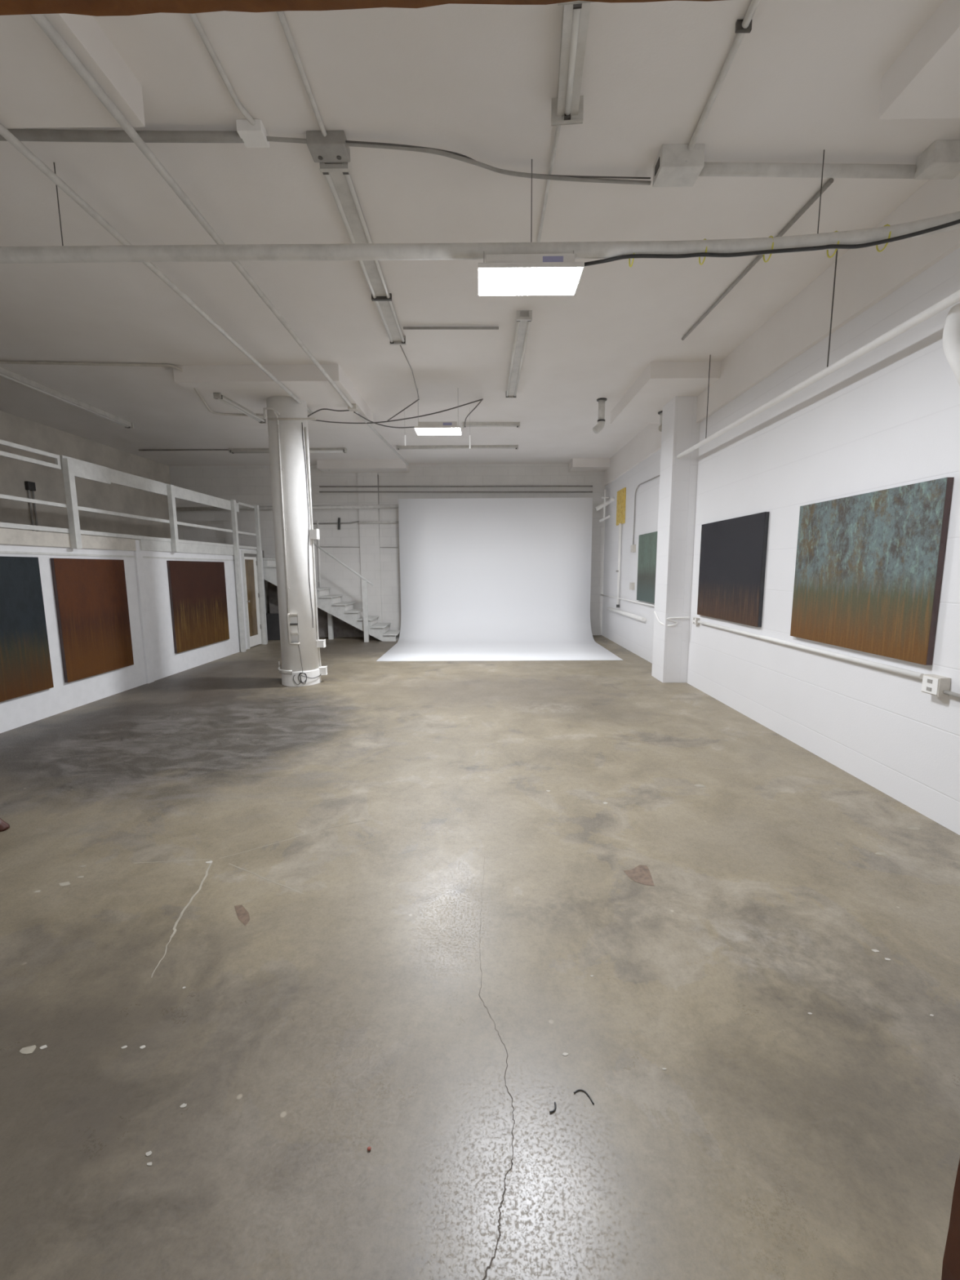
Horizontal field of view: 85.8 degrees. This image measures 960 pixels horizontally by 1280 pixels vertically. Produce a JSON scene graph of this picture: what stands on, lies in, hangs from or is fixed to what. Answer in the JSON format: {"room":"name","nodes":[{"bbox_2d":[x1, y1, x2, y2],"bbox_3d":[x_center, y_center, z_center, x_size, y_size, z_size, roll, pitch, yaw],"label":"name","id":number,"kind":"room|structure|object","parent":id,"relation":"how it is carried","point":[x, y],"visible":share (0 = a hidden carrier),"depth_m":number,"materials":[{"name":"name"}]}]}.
{"room":"photo studio","nodes":[
{"label":"photo studio","id":0,"kind":"room"},
{"bbox_2d":[0,410,170,540],"bbox_3d":[-7.564,-1.325,6.504,0.200,4.230,12.760,0,8,0],"label":"wall","id":1,"kind":"structure","parent":0,"point":[49,482],"depth_m":9.53,"materials":[{"name":"paint"}]},
{"bbox_2d":[24,480,38,531],"bbox_3d":[-7.424,-2.103,8.583,0.060,1.022,0.140,0,8,0],"label":"switch box","id":2,"kind":"object","parent":1,"relation":"attached to","point":[29,486],"visible":0.85,"depth_m":8.54,"materials":[{"name":"grey plastic"}]},
{"bbox_2d":[0,528,267,733],"bbox_3d":[-4.977,-0.200,6.038,0.155,2.100,11.560,0,8,0],"label":"wall","id":3,"kind":"structure","parent":0,"point":[155,658],"depth_m":7.32,"materials":[{"name":"paint"}]},
{"bbox_2d":[0,555,53,702],"bbox_3d":[-4.916,-0.102,5.203,0.043,1.473,1.242,0,8,0],"label":"painting","id":4,"kind":"object","parent":3,"relation":"attached to","point":[25,666],"visible":1,"depth_m":5.51,"materials":[{"name":"paint"}]},
{"bbox_2d":[49,558,133,682],"bbox_3d":[-4.908,-0.297,6.602,0.043,1.460,1.165,0,8,0],"label":"painting","id":5,"kind":"object","parent":3,"relation":"attached to","point":[91,595],"visible":1,"depth_m":6.49,"materials":[{"name":"brown paint"}]},
{"bbox_2d":[166,560,229,653],"bbox_3d":[-4.893,-0.635,9.067,0.043,1.478,1.733,0,8,0],"label":"painting","id":6,"kind":"object","parent":3,"relation":"attached to","point":[197,589],"visible":1,"depth_m":8.91,"materials":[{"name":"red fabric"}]},
{"bbox_2d":[137,539,264,557],"bbox_3d":[-6.203,-1.162,6.034,2.527,0.160,11.500,0,8,0],"label":"trim","id":7,"kind":"structure","parent":3,"relation":"attached to","point":[245,554],"depth_m":11.11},
{"bbox_2d":[240,550,262,648],"bbox_3d":[-4.902,-0.880,11.142,0.105,2.057,0.805,0,8,0],"label":"door","id":8,"kind":"structure","parent":3,"relation":"in","point":[249,564],"depth_m":11.13,"materials":[{"name":"paint"}]},
{"bbox_2d":[168,463,605,636],"bbox_3d":[-2.204,-2.199,12.661,10.848,4.230,0.260,0,8,0],"label":"wall","id":9,"kind":"structure","parent":0,"point":[251,485],"depth_m":12.45,"materials":[{"name":"white paint"}]},
{"bbox_2d":[175,504,398,511],"bbox_3d":[-4.643,-3.164,12.351,5.402,0.122,0.090,0,8,0],"label":"pipe","id":10,"kind":"object","parent":9,"relation":"attached to","point":[362,506],"visible":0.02,"depth_m":12.32,"materials":[{"name":"white metal"}]},
{"bbox_2d":[316,520,320,587],"bbox_3d":[-3.930,-1.912,12.610,0.070,1.957,0.050,0,8,0],"label":"conduit","id":11,"kind":"object","parent":9,"relation":"attached to","point":[317,522],"visible":0.66,"depth_m":12.58,"materials":[{"name":"white metal"}]},
{"bbox_2d":[312,520,359,524],"bbox_3d":[-3.764,-2.828,12.458,1.702,0.089,0.086,0,8,0],"label":"conduit","id":12,"kind":"object","parent":9,"relation":"attached to","point":[356,521],"visible":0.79,"depth_m":12.47,"materials":[{"name":"white metal"}]},
{"bbox_2d":[377,474,379,531],"bbox_3d":[-2.452,-2.126,12.572,0.072,3.683,0.028,0,8,0],"label":"conduit","id":13,"kind":"object","parent":9,"relation":"attached to","point":[377,474],"visible":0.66,"depth_m":12.38,"materials":[{"name":"white metal"}]},
{"bbox_2d":[358,520,399,524],"bbox_3d":[-2.436,-2.832,12.414,0.962,0.065,0.060,0,8,0],"label":"conduit","id":14,"kind":"object","parent":9,"relation":"attached to","point":[362,522],"visible":0.88,"depth_m":12.39,"materials":[{"name":"white metal"}]},
{"bbox_2d":[319,485,592,487],"bbox_3d":[-0.577,-3.661,12.299,6.510,0.056,0.032,0,8,0],"label":"conduit","id":15,"kind":"object","parent":9,"relation":"attached to","point":[319,486],"visible":1,"depth_m":12.30,"materials":[{"name":"metal"}]},
{"bbox_2d":[319,491,592,492],"bbox_3d":[-0.578,-3.535,12.317,6.519,0.068,0.032,0,8,0],"label":"conduit","id":16,"kind":"object","parent":9,"relation":"attached to","point":[319,491],"visible":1,"depth_m":12.30,"materials":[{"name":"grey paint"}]},
{"bbox_2d":[0,635,959,1279],"bbox_3d":[-2.237,1.030,5.434,10.848,0.202,15.460,0,8,0],"label":"floor","id":17,"kind":"structure","parent":0,"point":[260,934],"depth_m":2.05,"materials":[{"name":"concrete"}]},
{"bbox_2d":[0,817,9,831],"bbox_3d":[-3.317,1.005,3.228,0.422,0.473,0.422,4,9,28],"label":"wooden stool","id":18,"kind":"object","parent":17,"relation":"on","point":[4,825],"visible":1,"depth_m":3.32,"materials":[{"name":"brown wood"}]},
{"bbox_2d":[0,439,267,652],"bbox_3d":[-5.184,-0.658,5.915,0.706,3.044,11.139,0,8,0],"label":"railing","id":19,"kind":"object","parent":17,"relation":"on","point":[70,468],"visible":1,"depth_m":7.35,"materials":[{"name":"paint"}]},
{"bbox_2d":[266,613,279,639],"bbox_3d":[-4.923,-0.324,12.370,0.600,0.620,0.300,0,8,0],"label":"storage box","id":20,"kind":"object","parent":17,"relation":"on","point":[272,619],"visible":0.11,"depth_m":12.22,"materials":[{"name":"grey plastic"}]},
{"bbox_2d":[266,395,320,686],"bbox_3d":[-2.650,-1.324,7.379,0.548,3.940,0.548,0,8,0],"label":"column","id":21,"kind":"structure","parent":17,"relation":"on","point":[291,446],"depth_m":7.16,"materials":[{"name":"white paint"}]},
{"bbox_2d":[262,407,279,419],"bbox_3d":[-2.771,-3.014,6.860,0.229,0.146,0.032,0,8,0],"label":"pipe","id":22,"kind":"object","parent":21,"relation":"attached to","point":[264,408],"visible":1,"depth_m":6.85,"materials":[{"name":"white metal"}]},
{"bbox_2d":[273,409,289,613],"bbox_3d":[-2.687,-1.701,7.018,0.056,2.692,0.123,0,8,0],"label":"conduit","id":23,"kind":"object","parent":21,"relation":"attached to","point":[280,468],"visible":1,"depth_m":7.03,"materials":[{"name":"white metal"}]},
{"bbox_2d":[277,661,292,674],"bbox_3d":[-2.838,0.406,7.430,0.098,0.141,0.426,-8,11,-43],"label":"cable tray","id":24,"kind":"object","parent":21,"relation":"attached to","point":[279,665],"visible":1,"depth_m":7.37,"materials":[{"name":"white paint"}]},
{"bbox_2d":[267,417,315,420],"bbox_3d":[-2.503,-2.942,6.869,0.641,0.031,0.028,0,8,0],"label":"conduit","id":25,"kind":"object","parent":21,"relation":"attached to","point":[268,419],"visible":1,"depth_m":6.86,"materials":[{"name":"white metal"}]},
{"bbox_2d":[287,613,299,644],"bbox_3d":[-2.623,-0.151,7.259,0.152,0.445,0.046,-1,8,-6],"label":"outlet strip","id":26,"kind":"object","parent":21,"relation":"attached to","point":[288,615],"visible":1,"depth_m":7.25,"materials":[{"name":"beige paint"}]},
{"bbox_2d":[302,422,313,627],"bbox_3d":[-2.407,-1.569,7.230,0.011,2.814,0.060,3,9,25],"label":"power cord","id":27,"kind":"object","parent":21,"relation":"attached to","point":[302,423],"visible":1,"depth_m":7.24,"materials":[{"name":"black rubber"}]},
{"bbox_2d":[304,426,327,675],"bbox_3d":[-2.342,-1.206,7.409,0.135,3.487,0.216,0,8,0],"label":"conduit","id":28,"kind":"object","parent":21,"relation":"attached to","point":[314,533],"visible":1,"depth_m":7.36,"materials":[{"name":"white metal"}]},
{"bbox_2d":[262,542,399,642],"bbox_3d":[-3.522,-1.198,12.156,3.219,2.396,0.950,0,8,0],"label":"staircase","id":29,"kind":"structure","parent":17,"relation":"on","point":[336,618],"depth_m":11.95,"materials":[{"name":"paint"}]},
{"bbox_2d":[376,497,622,661],"bbox_3d":[0.353,-1.446,10.648,4.472,3.260,3.081,0,8,0],"label":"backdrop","id":30,"kind":"structure","parent":17,"relation":"on","point":[482,579],"depth_m":12.02,"materials":[{"name":"white paper"}]},
{"bbox_2d":[573,1088,594,1104],"bbox_3d":[0.332,1.437,1.630,0.068,0.004,0.026,5,9,32],"label":"scrap","id":31,"kind":"object","parent":17,"relation":"on","point":[578,1090],"visible":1,"depth_m":1.64,"materials":[{"name":"black rubber"}]},
{"bbox_2d":[0,0,959,473],"bbox_3d":[-2.250,-3.349,6.194,10.848,0.390,12.760,0,8,0],"label":"ceiling","id":32,"kind":"structure","parent":0,"point":[858,82],"depth_m":3.54,"materials":[{"name":"paint"}]},
{"bbox_2d":[53,162,63,245],"bbox_3d":[-2.608,-2.687,3.194,0.006,0.480,0.006,0,8,0],"label":"rod","id":33,"kind":"object","parent":32,"relation":"hanging from","point":[54,162],"visible":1,"depth_m":3.19,"materials":[{"name":"metal"}]},
{"bbox_2d":[0,211,959,263],"bbox_3d":[-1.338,-2.422,3.204,8.503,0.084,0.344,0,8,2],"label":"pipe","id":34,"kind":"object","parent":33,"relation":"hanging from","point":[582,250],"visible":0.88,"depth_m":3.20,"materials":[{"name":"white metal"}]},
{"bbox_2d":[477,250,583,295],"bbox_3d":[0.299,-2.296,3.177,0.622,0.180,0.305,0,8,0],"label":"lamp","id":35,"kind":"object","parent":34,"relation":"hanging from","point":[503,274],"visible":1,"depth_m":3.09,"materials":[{"name":"grey paint"}]},
{"bbox_2d":[479,267,582,295],"bbox_3d":[0.300,-2.209,3.189,0.610,0.006,0.293,0,8,0],"label":"diffuser","id":36,"kind":"object","parent":35,"relation":"attached to","point":[492,281],"depth_m":3.17,"materials":[{"name":"white plastic"}]},
{"bbox_2d":[584,218,959,267],"bbox_3d":[1.726,-2.420,3.165,2.130,0.141,0.276,1,8,11],"label":"cable","id":37,"kind":"object","parent":34,"relation":"attached to","point":[876,243],"visible":0.91,"depth_m":3.15,"materials":[{"name":"rubber"}]},
{"bbox_2d":[0,366,133,428],"bbox_3d":[-5.919,-3.446,7.327,0.148,0.123,2.852,0,8,0],"label":"fluorescent fixture","id":38,"kind":"object","parent":32,"relation":"attached to","point":[5,373],"visible":0.97,"depth_m":7.26,"materials":[{"name":"metal"}]},
{"bbox_2d":[0,128,244,142],"bbox_3d":[-2.125,-2.854,2.924,1.556,0.050,0.056,0,8,-1],"label":"conduit","id":39,"kind":"object","parent":32,"relation":"attached to","point":[22,135],"visible":0.92,"depth_m":2.91,"materials":[{"name":"white metal"}]},
{"bbox_2d":[0,360,266,417],"bbox_3d":[-4.383,-3.260,6.510,3.298,0.221,1.163,-5,9,-32],"label":"conduit","id":40,"kind":"object","parent":32,"relation":"attached to","point":[1,362],"visible":0.87,"depth_m":6.20,"materials":[{"name":"white metal"}]},
{"bbox_2d":[0,123,313,415],"bbox_3d":[-2.450,-2.930,4.880,0.049,0.042,5.308,0,8,0],"label":"conduit","id":41,"kind":"object","parent":32,"relation":"attached to","point":[4,132],"visible":0.86,"depth_m":3.42,"materials":[{"name":"white metal"}]},
{"bbox_2d":[307,408,349,417],"bbox_3d":[-2.253,-3.253,7.371,0.832,0.017,0.225,3,9,25],"label":"cable","id":42,"kind":"object","parent":41,"relation":"attached to","point":[322,408],"visible":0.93,"depth_m":7.30,"materials":[{"name":"metal"}]},
{"bbox_2d":[138,448,228,450],"bbox_3d":[-5.658,-3.917,10.637,2.738,0.027,0.028,0,8,0],"label":"conduit","id":43,"kind":"object","parent":32,"relation":"attached to","point":[159,449],"visible":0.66,"depth_m":10.62,"materials":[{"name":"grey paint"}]},
{"bbox_2d":[30,13,408,465],"bbox_3d":[-1.747,-3.158,6.511,0.167,0.042,9.465,0,8,2],"label":"conduit","id":44,"kind":"object","parent":32,"relation":"attached to","point":[41,20],"visible":1,"depth_m":2.86,"materials":[{"name":"white metal"}]},
{"bbox_2d":[353,411,414,428],"bbox_3d":[-1.512,-3.325,7.868,0.302,0.017,1.129,7,11,43],"label":"cable","id":45,"kind":"object","parent":44,"relation":"attached to","point":[353,411],"visible":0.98,"depth_m":8.08,"materials":[{"name":"metal"}]},
{"bbox_2d":[188,13,255,125],"bbox_3d":[-1.282,-2.833,2.594,0.055,0.027,0.655,0,8,3],"label":"conduit","id":46,"kind":"object","parent":32,"relation":"attached to","point":[193,17],"visible":0.87,"depth_m":2.54,"materials":[{"name":"white metal"}]},
{"bbox_2d":[213,392,266,423],"bbox_3d":[-3.374,-3.280,7.313,0.101,0.093,1.200,0,8,5],"label":"fluorescent fixture","id":47,"kind":"object","parent":32,"relation":"attached to","point":[219,396],"visible":0.94,"depth_m":7.19,"materials":[{"name":"metal"}]},
{"bbox_2d":[228,448,269,453],"label":"fluorescent fixture","id":48,"kind":"object","parent":32,"relation":"attached to","point":[232,451],"depth_m":10.61,"materials":[{"name":"metal"}]},
{"bbox_2d":[235,119,269,147],"bbox_3d":[-1.285,-2.869,2.925,0.140,0.060,0.120,0,8,0],"label":"ceiling box","id":49,"kind":"object","parent":32,"relation":"attached to","point":[252,136],"visible":0.92,"depth_m":2.89,"materials":[{"name":"white paint"}]},
{"bbox_2d":[276,11,326,136],"bbox_3d":[-0.897,-2.850,2.704,0.048,0.027,0.873,0,8,0],"label":"conduit","id":50,"kind":"object","parent":32,"relation":"attached to","point":[281,15],"visible":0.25,"depth_m":2.55,"materials":[{"name":"white metal"}]},
{"bbox_2d":[306,130,350,162],"bbox_3d":[-0.882,-2.876,3.012,0.220,0.073,0.140,0,8,0],"label":"junction box","id":51,"kind":"object","parent":32,"relation":"attached to","point":[331,148],"visible":0.99,"depth_m":2.97,"materials":[{"name":"grey paint"}]},
{"bbox_2d":[309,447,346,453],"label":"fluorescent fixture","id":52,"kind":"object","parent":32,"relation":"attached to","point":[311,450],"depth_m":10.61,"materials":[{"name":"metal"}]},
{"bbox_2d":[319,162,372,243],"label":"fluorescent fixture","id":53,"kind":"object","parent":32,"relation":"attached to","point":[339,179],"depth_m":3.40,"materials":[{"name":"metal"}]},
{"bbox_2d":[347,403,358,411],"bbox_3d":[-1.784,-3.264,7.249,0.120,0.070,0.120,0,8,0],"label":"ceiling box","id":54,"kind":"object","parent":32,"relation":"attached to","point":[355,408],"visible":0.82,"depth_m":7.20,"materials":[{"name":"beige paint"}]},
{"bbox_2d":[358,260,406,345],"label":"fluorescent fixture","id":55,"kind":"object","parent":32,"relation":"attached to","point":[371,269],"depth_m":4.62,"materials":[{"name":"metal"}]},
{"bbox_2d":[315,398,482,423],"bbox_3d":[-1.250,-3.410,7.665,2.576,0.271,0.362,1,8,10],"label":"cable","id":56,"kind":"object","parent":32,"relation":"hanging from","point":[482,398],"visible":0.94,"depth_m":7.72,"materials":[{"name":"metal"}]},
{"bbox_2d":[386,399,419,421],"bbox_3d":[-1.210,-3.393,7.535,0.557,0.271,0.348,3,8,23],"label":"cable","id":57,"kind":"object","parent":32,"relation":"hanging from","point":[417,399],"visible":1,"depth_m":7.43,"materials":[{"name":"metal"}]},
{"bbox_2d":[400,345,419,398],"bbox_3d":[-0.866,-3.387,6.605,0.047,0.011,1.780,0,8,0],"label":"wire","id":58,"kind":"object","parent":32,"relation":"attached to","point":[400,345],"visible":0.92,"depth_m":6.37,"materials":[{"name":"grey paint"}]},
{"bbox_2d":[414,410,461,435],"bbox_3d":[-0.581,-3.194,7.170,0.627,0.580,0.352,0,8,0],"label":"lamp","id":59,"kind":"object","parent":32,"relation":"hanging from","point":[444,428],"visible":1,"depth_m":7.06,"materials":[{"name":"grey paint"}]},
{"bbox_2d":[414,427,461,435],"bbox_3d":[-0.580,-2.909,7.209,0.615,0.006,0.340,0,8,0],"label":"diffuser","id":60,"kind":"object","parent":59,"relation":"attached to","point":[420,431],"depth_m":7.18,"materials":[{"name":"white plastic"}]},
{"bbox_2d":[403,326,498,329],"bbox_3d":[-0.297,-3.213,5.317,0.983,0.025,0.026,0,8,-1],"label":"conduit","id":61,"kind":"object","parent":32,"relation":"attached to","point":[404,327],"visible":1,"depth_m":5.31,"materials":[{"name":"white metal"}]},
{"bbox_2d":[396,444,518,450],"bbox_3d":[-0.458,-3.916,10.470,2.466,0.103,0.108,0,8,0],"label":"fluorescent fixture","id":62,"kind":"object","parent":32,"relation":"attached to","point":[444,446],"visible":0.94,"depth_m":10.44,"materials":[{"name":"metal"}]},
{"bbox_2d":[266,136,651,185],"bbox_3d":[-0.079,-2.879,3.106,2.371,0.043,0.102,-2,8,-10],"label":"cable","id":63,"kind":"object","parent":32,"relation":"hanging from","point":[274,139],"visible":0.96,"depth_m":3.11,"materials":[{"name":"grey paint"}]},
{"bbox_2d":[462,422,519,427],"bbox_3d":[0.194,-3.695,8.844,0.985,0.103,0.108,0,8,-1],"label":"fluorescent fixture","id":64,"kind":"object","parent":32,"relation":"attached to","point":[517,424],"visible":0.97,"depth_m":8.82,"materials":[{"name":"metal"}]},
{"bbox_2d":[345,140,650,179],"bbox_3d":[0.087,-2.895,3.137,1.995,0.010,0.106,-2,8,-10],"label":"cable","id":65,"kind":"object","parent":32,"relation":"hanging from","point":[346,141],"visible":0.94,"depth_m":3.06,"materials":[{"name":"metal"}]},
{"bbox_2d":[505,310,532,398],"bbox_3d":[0.434,-3.322,6.156,0.163,0.113,2.335,0,8,0],"label":"fluorescent fixture","id":66,"kind":"object","parent":32,"relation":"attached to","point":[524,317],"visible":0.98,"depth_m":5.74,"materials":[{"name":"metal"}]},
{"bbox_2d":[530,159,532,242],"bbox_3d":[0.319,-2.701,3.189,0.006,0.480,0.006,0,8,0],"label":"rod","id":67,"kind":"object","parent":32,"relation":"hanging from","point":[531,159],"visible":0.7,"depth_m":3.19,"materials":[{"name":"metal"}]},
{"bbox_2d":[537,125,560,242],"bbox_3d":[0.442,-2.954,3.406,0.030,0.023,1.126,0,8,0],"label":"conduit","id":68,"kind":"object","parent":32,"relation":"attached to","point":[557,128],"visible":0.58,"depth_m":3.30,"materials":[{"name":"white metal"}]},
{"bbox_2d":[551,0,595,125],"bbox_3d":[0.439,-2.798,2.457,0.168,0.143,0.635,0,8,5],"label":"fluorescent fixture","id":69,"kind":"object","parent":32,"relation":"attached to","point":[567,108],"visible":0.96,"depth_m":2.47,"materials":[{"name":"metal"}]},
{"bbox_2d":[564,113,571,119],"bbox_3d":[0.464,-2.792,2.739,0.036,0.046,0.031,0,8,5],"label":"socket","id":70,"kind":"object","parent":69,"relation":"attached to","point":[566,116],"depth_m":2.74,"materials":[{"name":"black plastic"}]},
{"bbox_2d":[573,1,582,8],"bbox_3d":[0.414,-2.716,2.188,0.036,0.046,0.031,0,8,5],"label":"socket","id":71,"kind":"object","parent":69,"relation":"attached to","point":[576,5],"depth_m":2.19,"materials":[{"name":"grey plastic"}]},
{"bbox_2d":[592,397,607,433],"bbox_3d":[1.778,-3.317,7.661,0.207,0.493,0.148,-4,9,-26],"label":"vent pipe","id":72,"kind":"object","parent":32,"relation":"attached to","point":[597,428],"visible":1,"depth_m":7.63,"materials":[{"name":"white metal"}]},
{"bbox_2d":[657,410,662,431],"bbox_3d":[2.716,-3.226,7.651,0.218,0.301,0.178,-8,11,-44],"label":"vent pipe","id":73,"kind":"object","parent":32,"relation":"attached to","point":[660,413],"visible":0.44,"depth_m":7.62,"materials":[{"name":"white metal"}]},
{"bbox_2d":[652,143,705,186],"bbox_3d":[1.202,-2.880,3.138,0.256,0.120,0.170,0,8,0],"label":"junction box","id":74,"kind":"object","parent":32,"relation":"attached to","point":[670,169],"visible":1,"depth_m":3.07,"materials":[{"name":"white paint"}]},
{"bbox_2d":[705,354,711,438],"bbox_3d":[2.707,-2.869,6.130,0.009,0.973,0.010,0,8,0],"label":"rod","id":75,"kind":"object","parent":32,"relation":"hanging from","point":[710,354],"visible":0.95,"depth_m":6.12,"materials":[{"name":"metal"}]},
{"bbox_2d":[684,0,759,162],"bbox_3d":[1.223,-2.814,2.617,0.055,0.102,0.963,0,8,1],"label":"conduit","id":76,"kind":"object","parent":32,"relation":"attached to","point":[753,6],"visible":0.94,"depth_m":2.58,"materials":[{"name":"white metal"}]},
{"bbox_2d":[734,19,751,33],"bbox_3d":[1.208,-2.814,2.366,0.070,0.042,0.016,0,8,0],"label":"clamp","id":77,"kind":"object","parent":76,"relation":"attached to","point":[739,28],"visible":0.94,"depth_m":2.36,"materials":[{"name":"metal"}]},
{"bbox_2d":[681,177,833,340],"bbox_3d":[2.229,-3.107,4.457,0.030,0.028,2.307,0,8,-1],"label":"conduit","id":78,"kind":"object","parent":32,"relation":"attached to","point":[829,181],"visible":1,"depth_m":4.15,"materials":[{"name":"white metal"}]},
{"bbox_2d":[698,161,916,178],"bbox_3d":[2.030,-2.890,3.177,1.471,0.065,0.068,0,8,-1],"label":"conduit","id":79,"kind":"object","parent":32,"relation":"attached to","point":[710,168],"visible":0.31,"depth_m":3.15,"materials":[{"name":"white metal"}]},
{"bbox_2d":[817,149,824,233],"bbox_3d":[2.066,-2.702,3.128,0.006,0.480,0.006,0,8,0],"label":"rod","id":80,"kind":"object","parent":32,"relation":"hanging from","point":[824,149],"visible":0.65,"depth_m":3.12,"materials":[{"name":"metal"}]},
{"bbox_2d":[826,249,837,367],"bbox_3d":[2.695,-2.568,3.944,0.009,0.973,0.010,0,8,0],"label":"rod","id":81,"kind":"object","parent":32,"relation":"hanging from","point":[837,250],"visible":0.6,"depth_m":3.94,"materials":[{"name":"metal"}]},
{"bbox_2d":[676,289,959,458],"bbox_3d":[2.695,-2.035,3.639,0.058,0.055,6.895,0,8,0],"label":"pipe","id":82,"kind":"object","parent":81,"relation":"hanging from","point":[954,298],"visible":1,"depth_m":3.76,"materials":[{"name":"white metal"}]},
{"bbox_2d":[914,139,959,179],"bbox_3d":[2.802,-2.884,3.102,0.260,0.120,0.140,0,8,0],"label":"ceiling box","id":83,"kind":"object","parent":32,"relation":"attached to","point":[940,160],"visible":1,"depth_m":3.07,"materials":[{"name":"white paint"}]},
{"bbox_2d":[601,173,959,835],"bbox_3d":[2.909,-1.356,6.338,0.548,4.230,12.960,0,8,0],"label":"wall","id":84,"kind":"structure","parent":0,"point":[888,418],"depth_m":4.52,"materials":[{"name":"paint"}]},
{"bbox_2d":[595,489,614,522],"bbox_3d":[2.862,-3.084,11.812,0.388,0.744,0.482,0,8,0],"label":"rack","id":85,"kind":"object","parent":84,"relation":"attached to","point":[611,500],"visible":0.98,"depth_m":11.94,"materials":[{"name":"white metal"}]},
{"bbox_2d":[616,523,622,607],"bbox_3d":[2.954,-1.580,11.000,0.099,1.771,0.068,-3,8,-17],"label":"vertical pipe","id":86,"kind":"object","parent":84,"relation":"attached to","point":[620,524],"visible":1,"depth_m":10.98,"materials":[{"name":"white metal"}]},
{"bbox_2d":[616,487,626,525],"bbox_3d":[2.988,-2.818,10.946,0.033,0.719,0.605,0,8,0],"label":"notice board","id":87,"kind":"object","parent":84,"relation":"attached to","point":[621,494],"visible":0.96,"depth_m":10.88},
{"bbox_2d":[607,606,645,621],"bbox_3d":[2.969,-0.550,10.628,0.080,0.076,2.638,0,8,0],"label":"drain pipe","id":88,"kind":"object","parent":84,"relation":"attached to","point":[614,610],"visible":1,"depth_m":10.28,"materials":[{"name":"white metal"}]},
{"bbox_2d":[600,594,654,606],"bbox_3d":[2.968,-0.834,10.633,0.028,0.027,4.656,0,8,0],"label":"conduit","id":89,"kind":"object","parent":84,"relation":"attached to","point":[601,594],"visible":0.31,"depth_m":10.12,"materials":[{"name":"white metal"}]},
{"bbox_2d":[631,544,635,552],"bbox_3d":[2.980,-1.778,10.037,0.050,0.140,0.180,0,8,0],"label":"switch box","id":90,"kind":"object","parent":84,"relation":"attached to","point":[633,546],"visible":1,"depth_m":9.96,"materials":[{"name":"beige paint"}]},
{"bbox_2d":[632,475,659,544],"bbox_3d":[2.977,-2.274,9.167,0.022,1.152,1.679,0,8,0],"label":"conduit","id":91,"kind":"object","parent":84,"relation":"attached to","point":[658,475],"visible":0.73,"depth_m":9.91,"materials":[{"name":"white metal"}]},
{"bbox_2d":[636,531,657,603],"bbox_3d":[2.976,-1.232,8.803,0.043,1.203,1.786,0,8,0],"label":"painting","id":92,"kind":"object","parent":84,"relation":"attached to","point":[647,543],"visible":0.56,"depth_m":9.14,"materials":[{"name":"green fabric"}]},
{"bbox_2d":[653,610,689,626],"bbox_3d":[2.704,-0.305,7.493,0.247,0.185,0.628,-5,9,-32],"label":"conduit","id":93,"kind":"object","parent":84,"relation":"attached to","point":[655,612],"visible":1,"depth_m":7.34,"materials":[{"name":"white metal"}]},
{"bbox_2d":[692,617,699,624],"bbox_3d":[2.962,-0.262,7.084,0.058,0.090,0.120,0,8,0],"label":"outlet box","id":94,"kind":"object","parent":84,"relation":"attached to","point":[695,620],"visible":0.99,"depth_m":7.04,"materials":[{"name":"beige paint"}]},
{"bbox_2d":[697,511,768,626],"bbox_3d":[2.961,-0.833,6.157,0.043,1.194,1.558,0,8,0],"label":"painting","id":95,"kind":"object","parent":84,"relation":"attached to","point":[733,556],"visible":1,"depth_m":5.95,"materials":[{"name":"fabric"}]},
{"bbox_2d":[697,620,924,679],"bbox_3d":[2.951,-0.002,5.207,0.040,0.038,3.586,0,8,0],"label":"conduit","id":96,"kind":"object","parent":84,"relation":"attached to","point":[899,670],"visible":0.88,"depth_m":4.33,"materials":[{"name":"white metal"}]},
{"bbox_2d":[790,476,953,665],"bbox_3d":[2.948,-0.529,4.055,0.043,1.195,1.510,0,8,0],"label":"painting","id":97,"kind":"object","parent":84,"relation":"attached to","point":[869,566],"visible":1,"depth_m":3.81,"materials":[{"name":"multicoloured paint"}]},
{"bbox_2d":[921,674,951,696],"bbox_3d":[2.931,0.290,3.323,0.078,0.120,0.130,0,8,0],"label":"outlet box","id":98,"kind":"object","parent":84,"relation":"attached to","point":[932,684],"visible":1,"depth_m":3.28,"materials":[{"name":"beige paint"}]},
{"bbox_2d":[942,302,959,386],"bbox_3d":[2.812,-1.676,2.961,0.197,0.617,0.337,0,8,0],"label":"pipe","id":99,"kind":"object","parent":84,"relation":"attached to","point":[951,333],"visible":1,"depth_m":2.99,"materials":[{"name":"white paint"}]},
{"bbox_2d":[942,689,959,697],"bbox_3d":[2.938,0.376,2.919,0.026,0.025,0.704,0,8,0],"label":"conduit","id":100,"kind":"object","parent":84,"relation":"attached to","point":[946,692],"visible":1,"depth_m":3.21,"materials":[{"name":"white metal"}]},
{"bbox_3d":[-2.277,-0.489,0.224,10.848,4.230,0.110,0,8,0],"label":"wall","id":101,"kind":"structure","parent":0,"visible":0},
{"bbox_2d":[0,0,959,1279],"bbox_3d":[-0.114,0.577,0.353,1.145,2.062,0.160,0,8,0],"label":"door frame","id":102,"kind":"structure","parent":101,"relation":"in","point":[951,1260],"depth_m":0.30,"materials":[{"name":"brown wood"}]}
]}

